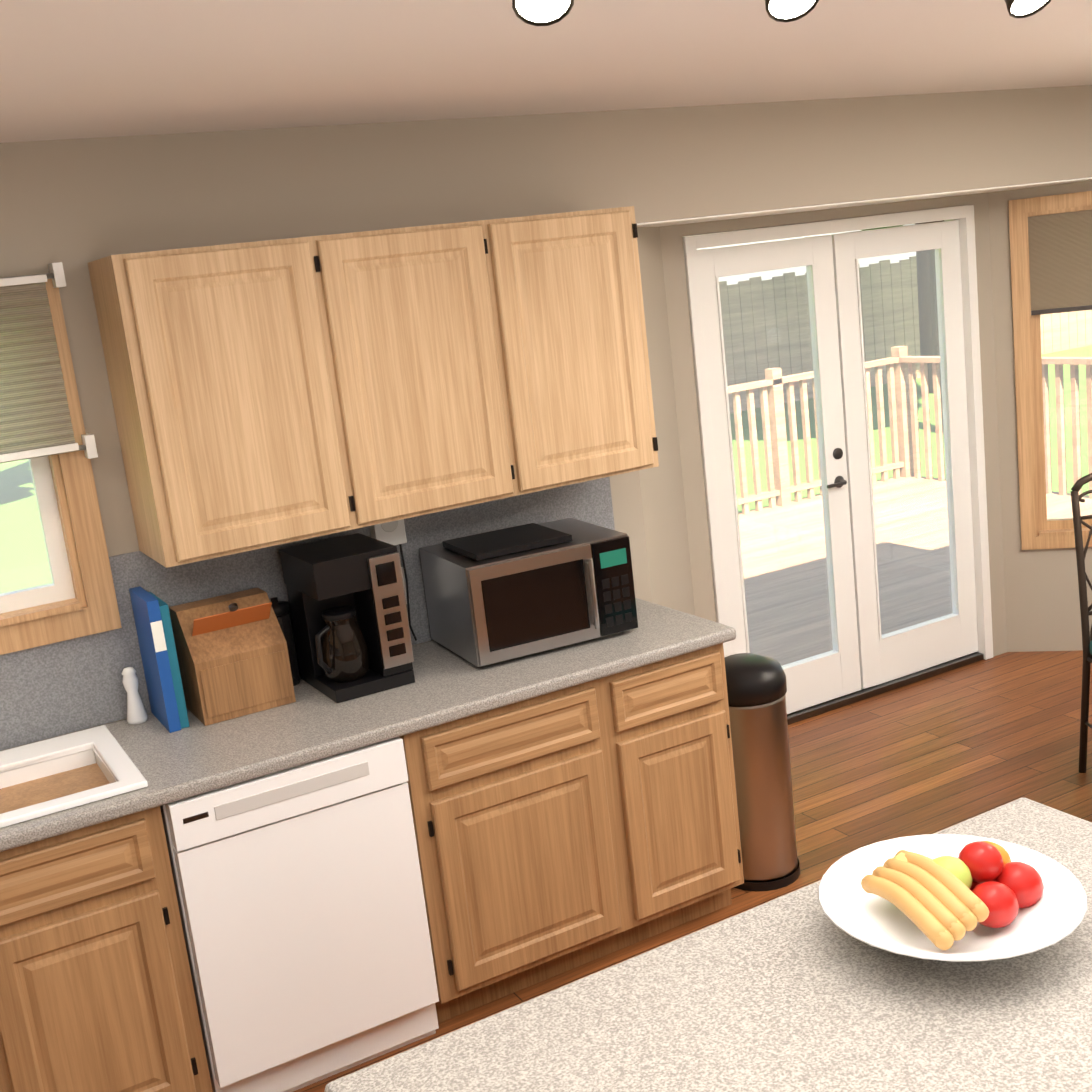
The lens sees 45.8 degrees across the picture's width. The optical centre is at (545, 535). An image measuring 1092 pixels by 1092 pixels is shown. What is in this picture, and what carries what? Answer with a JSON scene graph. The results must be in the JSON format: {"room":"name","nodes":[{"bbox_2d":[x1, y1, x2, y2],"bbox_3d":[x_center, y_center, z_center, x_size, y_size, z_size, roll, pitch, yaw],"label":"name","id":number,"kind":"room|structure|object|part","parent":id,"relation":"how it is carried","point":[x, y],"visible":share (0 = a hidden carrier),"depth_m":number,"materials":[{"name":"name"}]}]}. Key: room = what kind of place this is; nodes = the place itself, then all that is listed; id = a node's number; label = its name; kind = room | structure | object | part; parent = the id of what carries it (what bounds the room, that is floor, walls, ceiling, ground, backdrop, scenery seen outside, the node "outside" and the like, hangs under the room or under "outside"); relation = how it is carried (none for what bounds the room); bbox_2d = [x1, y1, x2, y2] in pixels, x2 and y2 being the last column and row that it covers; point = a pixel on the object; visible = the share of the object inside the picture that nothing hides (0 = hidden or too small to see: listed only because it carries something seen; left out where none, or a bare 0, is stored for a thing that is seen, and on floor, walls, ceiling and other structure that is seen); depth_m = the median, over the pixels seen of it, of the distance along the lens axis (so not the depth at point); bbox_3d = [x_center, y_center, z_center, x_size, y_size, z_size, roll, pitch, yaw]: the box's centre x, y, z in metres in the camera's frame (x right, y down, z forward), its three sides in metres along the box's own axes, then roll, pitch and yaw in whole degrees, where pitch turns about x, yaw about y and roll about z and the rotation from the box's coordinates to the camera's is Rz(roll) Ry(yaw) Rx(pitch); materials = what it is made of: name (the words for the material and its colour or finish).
{"room":"kitchen","nodes":[
{"label":"kitchen","id":0,"kind":"room"},
{"bbox_2d":[0,85,1091,750],"bbox_3d":[0.024,-0.150,4.496,6.930,2.440,0.650,-13,13,-27],"label":"wall","id":1,"kind":"structure","parent":0,"point":[74,207],"depth_m":4.24,"materials":[{"name":"beige paint"}]},
{"bbox_2d":[0,279,121,654],"bbox_3d":[-1.683,-0.117,3.234,1.030,0.940,0.170,-13,13,-27],"label":"window","id":2,"kind":"structure","parent":1,"relation":"in","point":[76,598],"depth_m":3.42,"materials":[{"name":"brown wood"}]},
{"bbox_2d":[0,262,97,462],"bbox_3d":[-1.685,-0.345,3.095,1.094,0.500,0.068,-13,13,-27],"label":"window blind","id":3,"kind":"object","parent":2,"relation":"attached to","point":[35,419],"visible":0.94,"depth_m":3.27,"materials":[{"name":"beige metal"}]},
{"bbox_2d":[88,236,363,565],"bbox_3d":[-0.849,-0.361,3.404,0.500,0.770,0.338,-13,13,-27],"label":"upper cabinet","id":4,"kind":"object","parent":1,"relation":"attached to","point":[222,361],"depth_m":3.26,"materials":[{"name":"brown wood"}]},
{"bbox_2d":[320,219,523,521],"bbox_3d":[-0.417,-0.459,3.632,0.496,0.770,0.338,-13,13,-27],"label":"upper cabinet","id":5,"kind":"object","parent":1,"relation":"attached to","point":[418,311],"depth_m":3.49,"materials":[{"name":"brown wood"}]},
{"bbox_2d":[492,206,657,489],"bbox_3d":[0.013,-0.555,3.858,0.495,0.770,0.338,-13,13,-27],"label":"upper cabinet","id":6,"kind":"object","parent":1,"relation":"attached to","point":[574,317],"depth_m":3.71,"materials":[{"name":"brown wood"}]},
{"bbox_2d":[1008,191,1091,549],"bbox_3d":[2.387,-0.718,5.696,0.612,1.550,0.150,-3,12,17],"label":"window","id":7,"kind":"structure","parent":1,"relation":"in","point":[1039,530],"depth_m":5.74,"materials":[{"name":"brown wood"}]},
{"bbox_2d":[1028,210,1091,314],"bbox_3d":[2.333,-1.185,5.568,0.474,0.422,0.018,-3,12,17],"label":"window blind","id":8,"kind":"object","parent":7,"relation":"attached to","point":[1060,255],"visible":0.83,"depth_m":5.59,"materials":[{"name":"brown fabric"}]},
{"bbox_2d":[0,0,1091,142],"bbox_3d":[1.513,-0.965,1.280,7.090,0.120,6.440,-13,13,-27],"label":"ceiling","id":9,"kind":"structure","parent":0,"point":[74,69],"depth_m":2.88,"materials":[{"name":"white paint"}]},
{"bbox_2d":[512,0,1050,25],"bbox_3d":[-0.133,-0.649,1.411,2.230,0.180,0.096,-13,13,-27],"label":"track lights","id":10,"kind":"object","parent":9,"relation":"attached to","point":[540,12],"visible":1,"depth_m":1.64,"materials":[{"name":"white metal"}]},
{"bbox_2d":[293,650,1091,1091],"bbox_3d":[1.624,1.491,2.008,6.990,0.100,6.980,-13,13,-27],"label":"floor","id":11,"kind":"structure","parent":0,"point":[935,754],"depth_m":4.86,"materials":[{"name":"brown wood"}]},
{"bbox_2d":[0,462,743,1091],"bbox_3d":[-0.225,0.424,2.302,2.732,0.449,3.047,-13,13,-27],"label":"base cabinet","id":12,"kind":"object","parent":11,"relation":"on","point":[310,884],"depth_m":3.35,"materials":[{"name":"brown wood"}]},
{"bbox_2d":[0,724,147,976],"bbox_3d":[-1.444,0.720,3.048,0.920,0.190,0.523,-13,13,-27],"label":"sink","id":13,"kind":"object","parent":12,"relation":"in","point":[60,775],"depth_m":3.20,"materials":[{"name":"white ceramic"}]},
{"bbox_2d":[121,667,147,724],"bbox_3d":[-1.115,0.428,3.492,0.056,0.155,0.055,-13,13,-27],"label":"salt shaker","id":14,"kind":"object","parent":12,"relation":"on","point":[136,713],"visible":0.98,"depth_m":3.48,"materials":[{"name":"white ceramic"}]},
{"bbox_2d":[129,586,189,732],"bbox_3d":[-1.032,0.324,3.452,0.054,0.355,0.218,-13,13,-27],"label":"cookbooks","id":15,"kind":"object","parent":12,"relation":"on","point":[159,658],"visible":1,"depth_m":3.38,"materials":[{"name":"blue paper"}]},
{"bbox_2d":[169,588,295,725],"bbox_3d":[-0.852,0.315,3.513,0.250,0.308,0.210,-13,13,-27],"label":"box","id":16,"kind":"object","parent":12,"relation":"on","point":[232,654],"visible":1,"depth_m":3.45,"materials":[{"name":"brown wood"}]},
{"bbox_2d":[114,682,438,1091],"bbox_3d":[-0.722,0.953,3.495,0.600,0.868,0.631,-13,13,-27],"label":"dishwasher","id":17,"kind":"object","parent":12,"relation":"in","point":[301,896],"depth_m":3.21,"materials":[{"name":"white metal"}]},
{"bbox_2d":[270,597,300,685],"bbox_3d":[-0.751,0.298,3.665,0.080,0.256,0.080,-13,13,-27],"label":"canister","id":18,"kind":"object","parent":12,"relation":"on","point":[281,609],"visible":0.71,"depth_m":3.64,"materials":[{"name":"black plastic"}]},
{"bbox_2d":[279,533,414,702],"bbox_3d":[-0.562,0.224,3.600,0.262,0.385,0.309,-13,13,-27],"label":"coffee maker","id":19,"kind":"object","parent":12,"relation":"on","point":[348,607],"visible":1,"depth_m":3.51,"materials":[{"name":"black plastic"}]},
{"bbox_2d":[419,518,637,666],"bbox_3d":[-0.048,0.153,3.829,0.509,0.315,0.423,-12,13,-23],"label":"microwave","id":20,"kind":"object","parent":12,"relation":"on","point":[496,596],"visible":1,"depth_m":3.68,"materials":[{"name":"silver metal"}]},
{"bbox_2d":[324,798,1091,1091],"bbox_3d":[0.505,1.113,1.948,1.410,0.910,0.655,-13,13,-27],"label":"kitchen island","id":21,"kind":"object","parent":11,"relation":"on","point":[798,990],"visible":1,"depth_m":1.84,"materials":[{"name":"white stone"}]},
{"bbox_2d":[818,834,1087,961],"bbox_3d":[0.620,0.552,1.992,0.396,0.136,0.396,-13,13,-27],"label":"fruit bowl","id":22,"kind":"object","parent":21,"relation":"on","point":[951,897],"visible":1,"depth_m":1.96,"materials":[{"name":"white ceramic"}]},
{"bbox_2d":[724,653,799,891],"bbox_3d":[0.654,0.736,4.117,0.262,0.730,0.262,-13,13,-27],"label":"trash can","id":23,"kind":"object","parent":11,"relation":"on","point":[756,688],"visible":0.67,"depth_m":4.01,"materials":[{"name":"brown metal"}]},
{"bbox_2d":[1070,473,1091,772],"bbox_3d":[2.091,0.329,4.353,0.457,1.108,0.535,-7,12,-2],"label":"chair","id":24,"kind":"object","parent":11,"relation":"on","point":[1081,552],"visible":1,"depth_m":4.49,"materials":[{"name":"grey metal"}]},
{"bbox_3d":[2.101,0.404,4.322,0.406,0.060,0.396,-7,12,-2],"label":"seat","id":25,"kind":"part","parent":24,"relation":"part of","materials":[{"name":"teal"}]},
{"bbox_2d":[683,205,992,724],"bbox_3d":[1.266,-0.289,5.459,1.516,2.038,0.132,-13,13,-27],"label":"french door","id":26,"kind":"structure","parent":0,"point":[864,658],"depth_m":5.47,"materials":[{"name":"white paint"}]},
{"bbox_2d":[637,177,1091,226],"bbox_3d":[1.224,-1.401,5.064,2.980,0.206,0.778,-13,13,-27],"label":"molding","id":27,"kind":"structure","parent":0,"point":[804,208],"depth_m":4.79,"materials":[{"name":"white paint"}]},
{"label":"outside","id":28,"kind":"structure","parent":0,"visible":0},
{"bbox_2d":[0,220,1091,665],"bbox_3d":[-13.740,-8.955,30.195,70.000,13.206,59.310,-13,13,-27],"label":"outdoor background","id":29,"kind":"object","parent":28,"point":[896,424],"depth_m":10.36,"materials":[{"name":"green plant"}]}
]}

